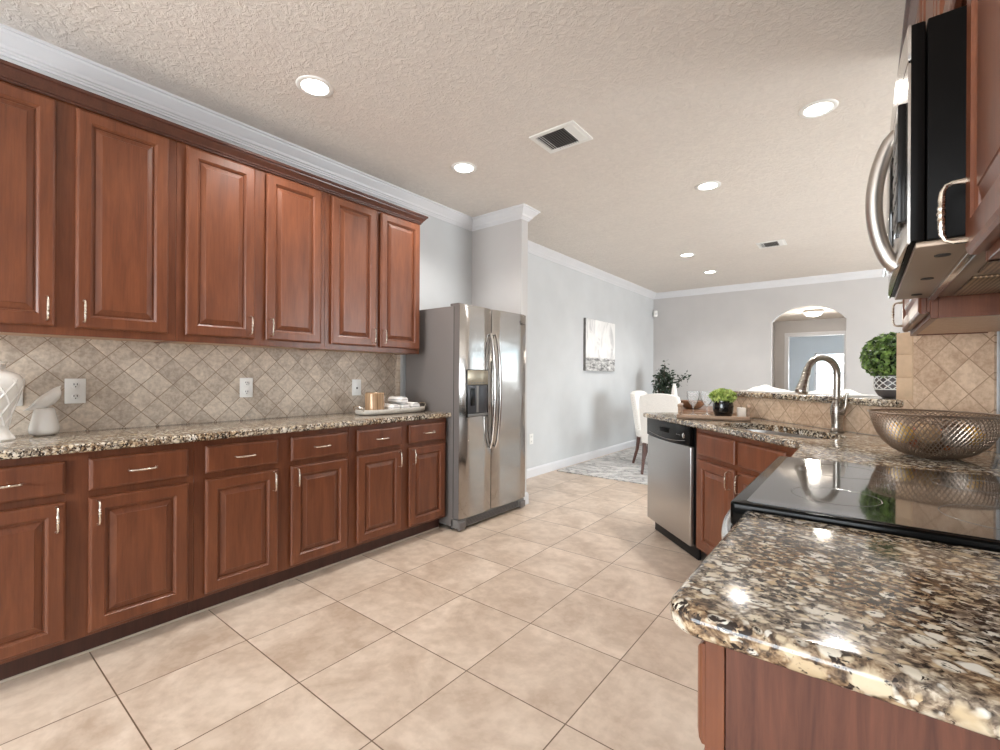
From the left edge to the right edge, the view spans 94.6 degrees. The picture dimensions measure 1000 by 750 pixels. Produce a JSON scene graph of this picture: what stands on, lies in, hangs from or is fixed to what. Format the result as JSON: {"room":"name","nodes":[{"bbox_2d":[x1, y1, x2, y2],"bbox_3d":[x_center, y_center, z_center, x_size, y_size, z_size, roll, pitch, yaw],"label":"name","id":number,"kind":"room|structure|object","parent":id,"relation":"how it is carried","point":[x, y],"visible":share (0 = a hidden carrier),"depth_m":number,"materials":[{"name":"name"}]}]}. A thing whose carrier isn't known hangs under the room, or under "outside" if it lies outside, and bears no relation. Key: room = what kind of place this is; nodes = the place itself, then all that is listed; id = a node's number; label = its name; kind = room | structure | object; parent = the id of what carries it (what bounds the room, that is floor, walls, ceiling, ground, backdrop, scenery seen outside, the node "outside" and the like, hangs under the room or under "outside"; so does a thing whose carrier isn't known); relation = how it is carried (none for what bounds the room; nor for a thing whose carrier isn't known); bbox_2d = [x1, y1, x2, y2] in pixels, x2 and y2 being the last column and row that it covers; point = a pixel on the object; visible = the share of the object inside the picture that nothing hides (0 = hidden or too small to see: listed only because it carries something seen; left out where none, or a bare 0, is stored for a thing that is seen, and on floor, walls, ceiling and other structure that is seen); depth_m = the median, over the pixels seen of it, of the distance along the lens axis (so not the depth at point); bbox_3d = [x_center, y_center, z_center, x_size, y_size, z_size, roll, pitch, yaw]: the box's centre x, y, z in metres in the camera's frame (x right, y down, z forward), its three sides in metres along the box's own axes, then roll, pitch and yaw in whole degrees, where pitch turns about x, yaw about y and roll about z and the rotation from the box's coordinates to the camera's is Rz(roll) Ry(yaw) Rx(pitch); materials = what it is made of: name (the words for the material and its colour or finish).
{"room":"kitchen","nodes":[
{"label":"kitchen","id":0,"kind":"room"},
{"bbox_2d":[0,55,653,468],"bbox_3d":[-0.623,-0.174,4.255,0.120,2.722,11.320,0,0,38],"label":"wall","id":1,"kind":"structure","parent":0,"point":[572,411],"depth_m":5.95,"materials":[{"name":"grey paint"}]},
{"bbox_2d":[0,80,175,342],"bbox_3d":[-2.004,-0.700,2.106,0.356,1.043,0.829,0,0,38],"label":"upper cabinet","id":2,"kind":"object","parent":1,"relation":"attached to","point":[88,198],"visible":0.99,"depth_m":2.06,"materials":[{"name":"brown wood"}]},
{"bbox_2d":[0,335,395,434],"bbox_3d":[-1.635,0.040,2.861,0.011,0.472,2.478,0,0,38],"label":"tile backsplash","id":3,"kind":"structure","parent":1,"relation":"attached to","point":[129,383],"depth_m":2.62,"materials":[{"name":"tile"}]},
{"bbox_2d":[17,391,22,405],"bbox_3d":[-2.223,0.078,2.096,0.010,0.122,0.078,0,0,38],"label":"wall outlet","id":4,"kind":"object","parent":3,"relation":"attached to","point":[20,402],"visible":0.07,"depth_m":2.12,"materials":[{"name":"white plastic"}]},
{"bbox_2d":[64,379,85,403],"bbox_3d":[-2.087,0.075,2.269,0.010,0.122,0.078,0,0,38],"label":"wall outlet","id":5,"kind":"object","parent":3,"relation":"attached to","point":[75,389],"visible":1,"depth_m":2.27,"materials":[{"name":"white plastic"}]},
{"bbox_2d":[71,382,79,388],"bbox_3d":[-2.085,0.047,2.267,0.004,0.033,0.033,0,0,38],"label":"receptacle","id":6,"kind":"object","parent":5,"relation":"attached to","point":[74,385],"depth_m":2.27,"materials":[{"name":"white plastic"}]},
{"bbox_2d":[71,393,79,399],"bbox_3d":[-2.086,0.104,2.267,0.004,0.033,0.033,0,0,38],"label":"receptacle","id":7,"kind":"object","parent":5,"relation":"attached to","point":[74,396],"depth_m":2.27,"materials":[{"name":"white plastic"}]},
{"bbox_2d":[240,378,252,396],"bbox_3d":[-1.592,0.075,2.898,0.010,0.122,0.078,0,0,38],"label":"wall outlet","id":8,"kind":"object","parent":3,"relation":"attached to","point":[246,384],"visible":1,"depth_m":2.90,"materials":[{"name":"white plastic"}]},
{"bbox_2d":[352,379,360,394],"bbox_3d":[-1.096,0.090,3.530,0.010,0.122,0.078,0,0,38],"label":"wall outlet","id":9,"kind":"object","parent":3,"relation":"attached to","point":[356,383],"visible":1,"depth_m":3.52,"materials":[{"name":"white plastic"}]},
{"bbox_2d":[0,59,427,224],"bbox_3d":[-1.483,-1.232,2.777,0.345,0.064,2.524,0,0,38],"label":"crown molding","id":10,"kind":"structure","parent":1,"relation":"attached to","point":[10,72],"depth_m":2.34,"materials":[{"name":"brown wood"}]},
{"bbox_2d":[164,140,324,349],"bbox_3d":[-1.491,-0.697,2.758,0.356,1.043,0.829,0,0,38],"label":"upper cabinet","id":11,"kind":"object","parent":1,"relation":"attached to","point":[250,241],"visible":0.94,"depth_m":2.61,"materials":[{"name":"brown wood"}]},
{"bbox_2d":[0,23,656,298],"bbox_3d":[-0.304,-1.484,3.997,0.689,0.100,11.100,0,0,38],"label":"trim","id":12,"kind":"structure","parent":1,"relation":"attached to","point":[16,45],"depth_m":2.83,"materials":[{"name":"white paint"}]},
{"bbox_2d":[316,192,419,354],"bbox_3d":[-0.982,-0.694,3.406,0.356,1.043,0.818,0,0,38],"label":"upper cabinet","id":13,"kind":"object","parent":1,"relation":"attached to","point":[372,269],"visible":0.94,"depth_m":3.27,"materials":[{"name":"brown wood"}]},
{"bbox_2d":[396,355,399,395],"bbox_3d":[-0.854,0.004,3.854,0.012,0.552,0.046,0,0,38],"label":"backsplash border","id":14,"kind":"structure","parent":1,"relation":"attached to","point":[397,356],"depth_m":3.85,"materials":[{"name":"beige tile"}]},
{"bbox_2d":[529,434,532,444],"bbox_3d":[0.369,0.745,5.418,0.010,0.122,0.078,0,0,38],"label":"wall outlet","id":15,"kind":"object","parent":1,"relation":"attached to","point":[530,435],"visible":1,"depth_m":5.40,"materials":[{"name":"white plastic"}]},
{"bbox_2d":[523,438,641,504],"bbox_3d":[1.514,1.144,6.382,0.621,0.108,5.086,0,0,38],"label":"baseboard","id":16,"kind":"structure","parent":1,"relation":"attached to","point":[545,468],"depth_m":6.19,"materials":[{"name":"white paint"}]},
{"bbox_2d":[583,318,614,370],"bbox_3d":[1.470,-0.434,6.786,0.038,0.735,0.955,0,0,38],"label":"canvas painting","id":17,"kind":"object","parent":1,"relation":"attached to","point":[599,336],"visible":1,"depth_m":6.71},
{"bbox_2d":[0,444,705,749],"bbox_3d":[2.295,1.233,2.006,7.460,0.060,11.400,0,0,38],"label":"floor","id":18,"kind":"structure","parent":0,"point":[547,623],"depth_m":1.94,"materials":[{"name":"beige tile"}]},
{"bbox_2d":[0,442,193,680],"bbox_3d":[-1.916,0.746,2.034,0.596,0.868,0.835,0,0,38],"label":"base cabinet","id":19,"kind":"object","parent":18,"relation":"on","point":[96,547],"visible":0.95,"depth_m":1.91,"materials":[{"name":"brown wood"}]},
{"bbox_2d":[0,527,438,682],"bbox_3d":[-1.261,1.178,2.602,0.011,0.010,2.540,0,0,38],"label":"trim","id":20,"kind":"structure","parent":18,"relation":"on","point":[279,583],"depth_m":2.24,"materials":[{"name":"brown wood"}]},
{"bbox_2d":[187,427,348,614],"bbox_3d":[-1.395,0.748,2.697,0.596,0.868,0.850,0,0,38],"label":"base cabinet","id":21,"kind":"object","parent":18,"relation":"on","point":[271,509],"visible":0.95,"depth_m":2.47,"materials":[{"name":"brown wood"}]},
{"bbox_2d":[0,411,450,459],"bbox_3d":[-1.389,0.295,2.711,0.583,0.036,2.548,0,0,38],"label":"countertop","id":22,"kind":"structure","parent":21,"relation":"on","point":[23,446],"depth_m":2.27,"materials":[{"name":"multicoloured stone"}]},
{"bbox_2d":[0,361,24,441],"bbox_3d":[-2.120,0.107,1.929,0.185,0.333,0.187,0,0,38],"label":"ceramic vase","id":23,"kind":"object","parent":22,"relation":"on","point":[12,384],"visible":1,"depth_m":1.93,"materials":[{"name":"white ceramic"}]},
{"bbox_2d":[23,386,61,435],"bbox_3d":[-2.100,0.160,2.127,0.106,0.227,0.106,0,0,-7],"label":"bird figurine","id":24,"kind":"object","parent":22,"relation":"on","point":[44,421],"visible":1,"depth_m":2.10,"materials":[{"name":"white ceramic"}]},
{"bbox_2d":[353,402,425,414],"bbox_3d":[-0.815,0.244,3.479,0.219,0.066,0.635,0,0,38],"label":"serving tray","id":25,"kind":"object","parent":22,"relation":"on","point":[361,411],"visible":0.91,"depth_m":3.33,"materials":[{"name":"white ceramic"}]},
{"bbox_2d":[365,392,384,409],"bbox_3d":[-0.914,0.195,3.370,0.144,0.141,0.144,0,0,38],"label":"canister","id":26,"kind":"object","parent":25,"relation":"on","point":[373,400],"visible":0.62,"depth_m":3.31,"materials":[{"name":"brown metal"}]},
{"bbox_2d":[385,404,399,408],"bbox_3d":[-0.829,0.239,3.456,0.163,0.055,0.076,0,0,38],"label":"rolled towel","id":27,"kind":"object","parent":25,"relation":"on","point":[387,406],"visible":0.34,"depth_m":3.41,"materials":[{"name":"grey fabric"}]},
{"bbox_2d":[391,403,409,408],"bbox_3d":[-0.772,0.239,3.529,0.163,0.055,0.076,0,0,38],"label":"rolled towel","id":28,"kind":"object","parent":25,"relation":"on","point":[401,405],"visible":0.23,"depth_m":3.48,"materials":[{"name":"grey fabric"}]},
{"bbox_2d":[388,396,407,403],"bbox_3d":[-0.780,0.184,3.518,0.163,0.052,0.072,0,0,38],"label":"rolled towel","id":29,"kind":"object","parent":28,"relation":"on","point":[392,399],"visible":1,"depth_m":3.48,"materials":[{"name":"grey fabric"}]},
{"bbox_2d":[405,402,419,407],"bbox_3d":[-0.710,0.236,3.607,0.163,0.062,0.086,0,0,38],"label":"rolled towel","id":30,"kind":"object","parent":25,"relation":"on","point":[411,404],"visible":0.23,"depth_m":3.55,"materials":[{"name":"grey fabric"}]},
{"bbox_2d":[342,418,445,559],"bbox_3d":[-0.868,0.751,3.367,0.596,0.868,0.853,0,0,38],"label":"base cabinet","id":31,"kind":"object","parent":18,"relation":"on","point":[396,470],"visible":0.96,"depth_m":3.15,"materials":[{"name":"brown wood"}]},
{"bbox_2d":[405,303,525,530],"bbox_3d":[-0.252,0.318,3.998,0.705,1.742,0.871,0,0,38],"label":"refrigerator","id":32,"kind":"object","parent":18,"relation":"on","point":[469,365],"visible":0.93,"depth_m":3.69,"materials":[{"name":"silver metal"}]},
{"bbox_2d":[557,445,647,484],"bbox_3d":[2.784,1.199,5.896,3.100,0.011,2.780,0,0,38],"label":"area rug","id":33,"kind":"object","parent":18,"relation":"on","point":[619,466],"visible":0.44,"depth_m":5.90,"materials":[{"name":"white fabric"}]},
{"bbox_2d":[630,391,647,462],"bbox_3d":[2.106,0.700,6.291,0.539,0.977,0.490,0,0,38],"label":"dining chair","id":34,"kind":"object","parent":33,"relation":"on","point":[634,395],"visible":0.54,"depth_m":6.22,"materials":[{"name":"beige fabric"}]},
{"bbox_2d":[639,393,680,474],"bbox_3d":[2.002,0.699,5.585,0.490,0.977,0.539,0,0,38],"label":"dining chair","id":35,"kind":"object","parent":33,"relation":"on","point":[657,402],"visible":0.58,"depth_m":5.45,"materials":[{"name":"beige fabric"}]},
{"bbox_2d":[651,360,690,394],"bbox_3d":[2.801,0.460,7.592,0.624,1.467,0.443,0,0,38],"label":"potted tree","id":36,"kind":"object","parent":33,"relation":"on","point":[661,385],"visible":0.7,"depth_m":7.60,"materials":[{"name":"green plant"}]},
{"bbox_2d":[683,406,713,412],"bbox_3d":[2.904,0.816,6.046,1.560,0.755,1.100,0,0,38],"label":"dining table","id":37,"kind":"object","parent":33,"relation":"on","point":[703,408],"visible":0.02,"depth_m":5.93,"materials":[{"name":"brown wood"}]},
{"bbox_2d":[671,384,677,395],"bbox_3d":[2.378,0.272,6.296,0.096,0.325,0.096,0,0,38],"label":"bottle vase","id":38,"kind":"object","parent":37,"relation":"on","point":[674,388],"visible":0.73,"depth_m":6.27,"materials":[{"name":"white ceramic"}]},
{"bbox_2d":[680,400,705,408],"bbox_3d":[2.520,0.382,6.056,0.340,0.108,0.340,0,0,38],"label":"wooden bowl","id":39,"kind":"object","parent":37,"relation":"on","point":[686,404],"visible":0.84,"depth_m":5.94,"materials":[{"name":"brown wood"}]},
{"bbox_2d":[647,418,700,560],"bbox_3d":[1.443,0.764,3.319,0.537,0.868,0.634,0,0,-7],"label":"dishwasher","id":40,"kind":"object","parent":18,"relation":"on","point":[672,447],"visible":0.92,"depth_m":3.19,"materials":[{"name":"silver metal"}]},
{"bbox_2d":[696,428,797,556],"bbox_3d":[1.537,0.764,2.539,0.591,0.868,0.885,0,0,-7],"label":"base cabinet","id":41,"kind":"object","parent":18,"relation":"on","point":[726,464],"visible":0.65,"depth_m":2.65,"materials":[{"name":"brown wood"}]},
{"bbox_2d":[643,412,999,476],"bbox_3d":[1.509,0.311,2.476,0.910,0.036,2.506,0,0,4],"label":"countertop","id":42,"kind":"structure","parent":41,"relation":"on","point":[850,447],"depth_m":1.91,"materials":[{"name":"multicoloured stone"}]},
{"bbox_2d":[677,403,750,421],"bbox_3d":[1.453,0.243,3.141,0.442,0.095,0.300,0,0,27],"label":"wooden tray","id":43,"kind":"object","parent":42,"relation":"on","point":[681,415],"visible":0.99,"depth_m":3.04,"materials":[{"name":"brown wood"}]},
{"bbox_2d":[687,391,699,413],"bbox_3d":[1.356,0.194,3.239,0.085,0.165,0.085,0,0,38],"label":"wine glass","id":44,"kind":"object","parent":43,"relation":"on","point":[687,391],"visible":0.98,"depth_m":3.24,"materials":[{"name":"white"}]},
{"bbox_2d":[707,388,736,415],"bbox_3d":[1.478,0.178,3.064,0.174,0.198,0.176,0,0,38],"label":"potted succulent","id":45,"kind":"object","parent":43,"relation":"on","point":[722,399],"visible":0.95,"depth_m":3.02,"materials":[{"name":"green plant"}]},
{"bbox_2d":[737,407,745,416],"bbox_3d":[1.621,0.243,3.100,0.052,0.069,0.052,0,0,21],"label":"candle","id":46,"kind":"object","parent":43,"relation":"on","point":[741,412],"visible":0.93,"depth_m":3.08,"materials":[{"name":"beige wax"}]},
{"bbox_2d":[744,429,819,438],"bbox_3d":[1.498,0.417,2.486,0.371,0.174,0.763,0,0,-7],"label":"sink","id":47,"kind":"object","parent":42,"relation":"in","point":[760,431],"visible":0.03,"depth_m":2.69,"materials":[{"name":"silver metal"}]},
{"bbox_2d":[794,355,848,431],"bbox_3d":[1.678,0.092,2.403,0.267,0.404,0.100,0,0,-7],"label":"kitchen faucet","id":48,"kind":"object","parent":42,"relation":"on","point":[837,410],"visible":1,"depth_m":2.41,"materials":[{"name":"silver metal"}]},
{"bbox_2d":[867,409,999,459],"bbox_3d":[1.562,0.213,1.665,0.373,0.161,0.373,0,0,-10],"label":"wire bowl","id":49,"kind":"object","parent":42,"relation":"on","point":[960,452],"visible":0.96,"depth_m":1.58,"materials":[{"name":"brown metal"}]},
{"bbox_2d":[886,422,906,436],"bbox_3d":[1.506,0.208,1.747,0.069,0.065,0.068,0,0,38],"label":"decorative ball","id":50,"kind":"object","parent":49,"relation":"in","point":[896,423],"visible":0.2,"depth_m":1.74,"materials":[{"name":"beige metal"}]},
{"bbox_2d":[891,425,914,442],"bbox_3d":[1.461,0.211,1.674,0.068,0.065,0.068,0,0,38],"label":"decorative ball","id":51,"kind":"object","parent":49,"relation":"in","point":[899,426],"visible":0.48,"depth_m":1.65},
{"bbox_2d":[909,428,917,446],"bbox_3d":[1.553,0.232,1.710,0.081,0.076,0.080,0,0,38],"label":"decorative ball","id":52,"kind":"object","parent":49,"relation":"in","point":[914,443],"visible":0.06,"depth_m":1.70,"materials":[{"name":"brown"}]},
{"bbox_2d":[910,422,925,427],"bbox_3d":[1.603,0.208,1.766,0.065,0.062,0.066,0,0,38],"label":"decorative ball","id":53,"kind":"object","parent":49,"relation":"in","point":[911,424],"visible":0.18,"depth_m":1.76,"materials":[{"name":"brown"}]},
{"bbox_2d":[914,425,941,443],"bbox_3d":[1.494,0.205,1.611,0.071,0.069,0.072,0,0,38],"label":"decorative ball","id":54,"kind":"object","parent":49,"relation":"in","point":[927,426],"visible":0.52,"depth_m":1.59,"materials":[{"name":"brown"}]},
{"bbox_2d":[917,441,943,452],"bbox_3d":[1.536,0.244,1.647,0.072,0.068,0.072,0,0,38],"label":"decorative ball","id":55,"kind":"object","parent":49,"relation":"in","point":[940,442],"visible":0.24,"depth_m":1.62,"materials":[{"name":"brown"}]},
{"bbox_2d":[940,423,962,429],"bbox_3d":[1.665,0.208,1.699,0.068,0.064,0.069,0,0,38],"label":"decorative ball","id":56,"kind":"object","parent":49,"relation":"in","point":[944,426],"visible":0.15,"depth_m":1.69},
{"bbox_2d":[941,427,968,446],"bbox_3d":[1.552,0.210,1.578,0.074,0.070,0.073,0,0,38],"label":"decorative ball","id":57,"kind":"object","parent":49,"relation":"in","point":[947,429],"visible":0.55,"depth_m":1.56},
{"bbox_2d":[962,426,985,444],"bbox_3d":[1.625,0.208,1.590,0.070,0.067,0.069,0,0,38],"label":"decorative ball","id":58,"kind":"object","parent":49,"relation":"in","point":[967,427],"visible":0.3,"depth_m":1.57,"materials":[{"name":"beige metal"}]},
{"bbox_2d":[698,640,999,749],"bbox_3d":[0.609,0.759,0.613,0.629,0.868,0.499,0,0,38],"label":"base cabinet","id":59,"kind":"object","parent":18,"relation":"on","point":[745,702],"visible":0.3,"depth_m":0.52,"materials":[{"name":"brown wood"}]},
{"bbox_2d":[670,511,999,740],"bbox_3d":[0.608,0.306,0.600,0.618,0.036,0.527,0,0,38],"label":"countertop","id":60,"kind":"structure","parent":59,"relation":"on","point":[911,624],"depth_m":0.56,"materials":[{"name":"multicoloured stone"}]},
{"bbox_2d":[721,456,999,552],"bbox_3d":[0.965,0.737,1.142,0.720,0.917,0.758,0,0,38],"label":"range","id":61,"kind":"object","parent":18,"relation":"on","point":[958,509],"visible":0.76,"depth_m":1.04,"materials":[{"name":"black glass"}]},
{"bbox_2d":[0,0,905,292],"bbox_3d":[2.286,-1.550,1.975,7.460,0.060,11.320,0,0,38],"label":"ceiling","id":62,"kind":"structure","parent":0,"point":[673,97],"depth_m":2.54,"materials":[{"name":"white paint"}]},
{"bbox_2d":[296,75,333,97],"bbox_3d":[-0.984,-1.534,2.456,0.190,0.007,0.190,0,0,38],"label":"recessed light","id":63,"kind":"object","parent":62,"relation":"in","point":[314,86],"visible":1,"depth_m":2.45,"materials":[{"name":"white plastic"}]},
{"bbox_2d":[451,162,476,173],"bbox_3d":[-0.265,-1.530,3.404,0.190,0.007,0.190,0,0,38],"label":"recessed light","id":64,"kind":"object","parent":62,"relation":"in","point":[459,167],"visible":1,"depth_m":3.39,"materials":[{"name":"white plastic"}]},
{"bbox_2d":[529,120,592,153],"bbox_3d":[0.392,-1.523,2.964,0.320,0.014,0.265,0,0,38],"label":"ceiling vent","id":65,"kind":"object","parent":62,"relation":"in","point":[568,134],"visible":1,"depth_m":2.95,"materials":[{"name":"white plastic"}]},
{"bbox_2d":[679,253,694,256],"bbox_3d":[2.353,-1.516,5.806,0.190,0.007,0.190,0,0,38],"label":"recessed light","id":66,"kind":"object","parent":62,"relation":"in","point":[683,254],"visible":1,"depth_m":5.78,"materials":[{"name":"white plastic"}]},
{"bbox_2d":[695,181,720,190],"bbox_3d":[1.668,-1.519,3.702,0.190,0.007,0.190,0,0,38],"label":"recessed light","id":67,"kind":"object","parent":62,"relation":"in","point":[708,185],"visible":1,"depth_m":3.69,"materials":[{"name":"white glass"}]},
{"bbox_2d":[703,270,716,273],"bbox_3d":[3.067,-1.512,6.741,0.190,0.007,0.190,0,0,38],"label":"recessed light","id":68,"kind":"object","parent":62,"relation":"in","point":[710,271],"visible":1,"depth_m":6.75,"materials":[{"name":"white plastic"}]},
{"bbox_2d":[756,239,786,248],"bbox_3d":[3.119,-1.508,5.301,0.280,0.014,0.260,0,0,38],"label":"ceiling vent","id":69,"kind":"object","parent":62,"relation":"in","point":[781,242],"visible":1,"depth_m":5.29,"materials":[{"name":"white plastic"}]},
{"bbox_2d":[798,99,838,117],"bbox_3d":[1.813,-1.518,2.631,0.190,0.007,0.190,0,0,38],"label":"recessed light","id":70,"kind":"object","parent":62,"relation":"in","point":[822,107],"visible":1,"depth_m":2.62,"materials":[{"name":"white glass"}]},
{"bbox_2d":[472,219,527,491],"bbox_3d":[-0.016,-0.171,4.440,0.605,2.722,0.100,0,0,38],"label":"wall","id":71,"kind":"structure","parent":0,"point":[499,252],"depth_m":4.35,"materials":[{"name":"grey paint"}]},
{"bbox_2d":[713,400,733,415],"bbox_3d":[1.481,0.221,3.064,0.127,0.111,0.127,0,0,38],"label":"pot","id":72,"kind":"object","parent":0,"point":[720,407],"depth_m":3.01,"materials":[{"name":"black ceramic"}]},
{"bbox_2d":[772,322,774,386],"bbox_3d":[4.991,0.017,8.873,0.120,2.400,2.880,0,0,38],"label":"wall","id":73,"kind":"structure","parent":0,"point":[773,334],"depth_m":9.85,"materials":[{"name":"grey paint"}]},
{"bbox_2d":[653,276,900,405],"bbox_3d":[5.739,-0.139,6.377,7.260,2.722,0.120,0,0,38],"label":"wall","id":74,"kind":"structure","parent":0,"point":[722,340],"depth_m":7.64,"materials":[{"name":"grey paint"}]},
{"bbox_2d":[654,269,887,298],"bbox_3d":[5.683,-1.451,6.297,7.260,0.100,0.084,0,0,38],"label":"trim","id":75,"kind":"structure","parent":74,"relation":"attached to","point":[875,273],"depth_m":7.31,"materials":[{"name":"white paint"}]},
{"bbox_2d":[774,306,844,321],"bbox_3d":[5.730,-1.191,8.373,1.890,0.055,3.000,0,0,38],"label":"ceiling","id":76,"kind":"structure","parent":0,"point":[795,314],"depth_m":8.90,"materials":[{"name":"white paint"}]},
{"bbox_2d":[803,309,823,316],"bbox_3d":[5.605,-1.111,8.255,0.300,0.106,0.300,0,0,38],"label":"flush ceiling light","id":77,"kind":"object","parent":76,"relation":"attached to","point":[815,312],"visible":1,"depth_m":8.16,"materials":[{"name":"white glass"}]},
{"bbox_2d":[774,318,845,389],"bbox_3d":[6.613,0.026,9.505,1.890,2.400,0.120,0,0,38],"label":"wall","id":78,"kind":"structure","parent":0,"point":[833,324],"depth_m":9.79,"materials":[{"name":"grey paint"}]},
{"bbox_2d":[784,331,845,389],"bbox_3d":[6.495,0.163,9.509,1.090,2.125,0.020,0,0,38],"label":"trim","id":79,"kind":"structure","parent":78,"relation":"attached to","point":[787,335],"depth_m":9.71,"materials":[{"name":"white paint"}]},
{"bbox_2d":[789,335,843,391],"bbox_3d":[8.689,-0.012,12.186,3.600,2.500,0.100,0,0,38],"label":"wall","id":80,"kind":"structure","parent":0,"point":[801,349],"depth_m":12.45,"materials":[{"name":"grey paint"}]},
{"bbox_2d":[814,352,843,390],"bbox_3d":[8.858,-0.061,12.053,1.070,1.100,0.060,0,0,38],"label":"window","id":81,"kind":"structure","parent":80,"relation":"in","point":[815,354],"depth_m":12.33,"materials":[{"name":"white paint"}]},
{"bbox_2d":[753,299,999,453],"bbox_3d":[1.893,-0.161,2.616,0.120,2.722,1.655,0,0,-7],"label":"wall","id":82,"kind":"structure","parent":0,"point":[998,332],"depth_m":1.79,"materials":[{"name":"grey paint"}]},
{"bbox_2d":[733,396,897,436],"bbox_3d":[1.803,0.223,2.798,0.012,0.143,1.268,0,0,-7],"label":"tile backsplash","id":83,"kind":"structure","parent":82,"relation":"attached to","point":[856,418],"depth_m":2.71,"materials":[{"name":"tile"}]},
{"bbox_2d":[734,391,902,407],"bbox_3d":[1.941,0.133,2.816,0.355,0.036,1.320,0,0,-7],"label":"bar ledge","id":84,"kind":"object","parent":82,"relation":"on","point":[879,401],"visible":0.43,"depth_m":2.56,"materials":[{"name":"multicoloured stone"}]},
{"bbox_2d":[740,385,794,391],"bbox_3d":[1.894,0.089,3.268,0.240,0.049,0.320,0,0,-7],"label":"folded napkin","id":85,"kind":"object","parent":84,"relation":"on","point":[763,388],"visible":0.89,"depth_m":3.21,"materials":[{"name":"white fabric"}]},
{"bbox_2d":[796,387,877,395],"bbox_3d":[1.980,0.092,2.725,0.240,0.043,0.360,0,0,-7],"label":"folded napkin","id":86,"kind":"object","parent":84,"relation":"on","point":[824,391],"visible":0.77,"depth_m":2.66,"materials":[{"name":"white fabric"}]},
{"bbox_2d":[859,331,899,397],"bbox_3d":[1.994,-0.056,2.345,0.272,0.341,0.281,0,0,38],"label":"boxwood plant","id":87,"kind":"object","parent":84,"relation":"on","point":[881,364],"visible":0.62,"depth_m":2.31,"materials":[{"name":"green plant"}]},
{"bbox_2d":[896,332,913,399],"bbox_3d":[1.882,-0.044,2.141,0.014,0.312,0.080,0,0,-7],"label":"backsplash border","id":88,"kind":"structure","parent":82,"relation":"attached to","point":[905,342],"depth_m":2.14,"materials":[{"name":"beige tile"}]},
{"bbox_2d":[898,400,912,424],"bbox_3d":[1.882,0.204,2.135,0.013,0.183,0.068,0,0,-7],"label":"backsplash border","id":89,"kind":"structure","parent":82,"relation":"attached to","point":[907,404],"depth_m":2.13,"materials":[{"name":"tile"}]},
{"bbox_2d":[913,331,996,451],"bbox_3d":[1.905,0.048,1.947,0.012,0.495,0.311,0,0,-7],"label":"tile backsplash","id":90,"kind":"structure","parent":82,"relation":"attached to","point":[955,372],"depth_m":1.93,"materials":[{"name":"tile"}]},
{"bbox_3d":[0.335,-0.169,-0.352,0.120,2.722,5.260,0,0,38],"label":"wall","id":91,"kind":"structure","parent":0,"visible":0},
{"bbox_2d":[865,5,999,299],"bbox_3d":[1.092,-0.432,1.048,0.414,0.420,0.742,0,0,38],"label":"microwave","id":92,"kind":"object","parent":91,"relation":"attached to","point":[923,151],"visible":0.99,"depth_m":0.84,"materials":[{"name":"black paint"}]},
{"bbox_2d":[922,0,966,25],"bbox_3d":[1.146,-0.954,1.005,0.284,0.500,0.762,0,0,38],"label":"upper cabinet","id":93,"kind":"object","parent":91,"relation":"attached to","point":[930,8],"visible":0.02,"depth_m":1.08,"materials":[{"name":"brown wood"}]},
{"bbox_2d":[891,0,999,335],"bbox_3d":[1.596,-0.685,1.612,0.324,1.032,0.747,0,0,38],"label":"upper cabinet","id":94,"kind":"object","parent":91,"relation":"attached to","point":[975,313],"visible":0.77,"depth_m":1.42,"materials":[{"name":"brown wood"}]},
{"bbox_2d":[936,0,999,261],"bbox_3d":[0.751,-0.698,0.534,0.321,1.015,0.460,0,0,38],"label":"upper cabinet","id":95,"kind":"object","parent":91,"relation":"attached to","point":[982,180],"visible":1,"depth_m":0.69,"materials":[{"name":"brown wood"}]},
{"bbox_2d":[897,0,918,73],"bbox_3d":[1.223,-1.217,1.121,0.313,0.064,2.053,0,0,38],"label":"crown molding","id":96,"kind":"structure","parent":95,"relation":"attached to","point":[911,6],"depth_m":1.57,"materials":[{"name":"brown wood"}]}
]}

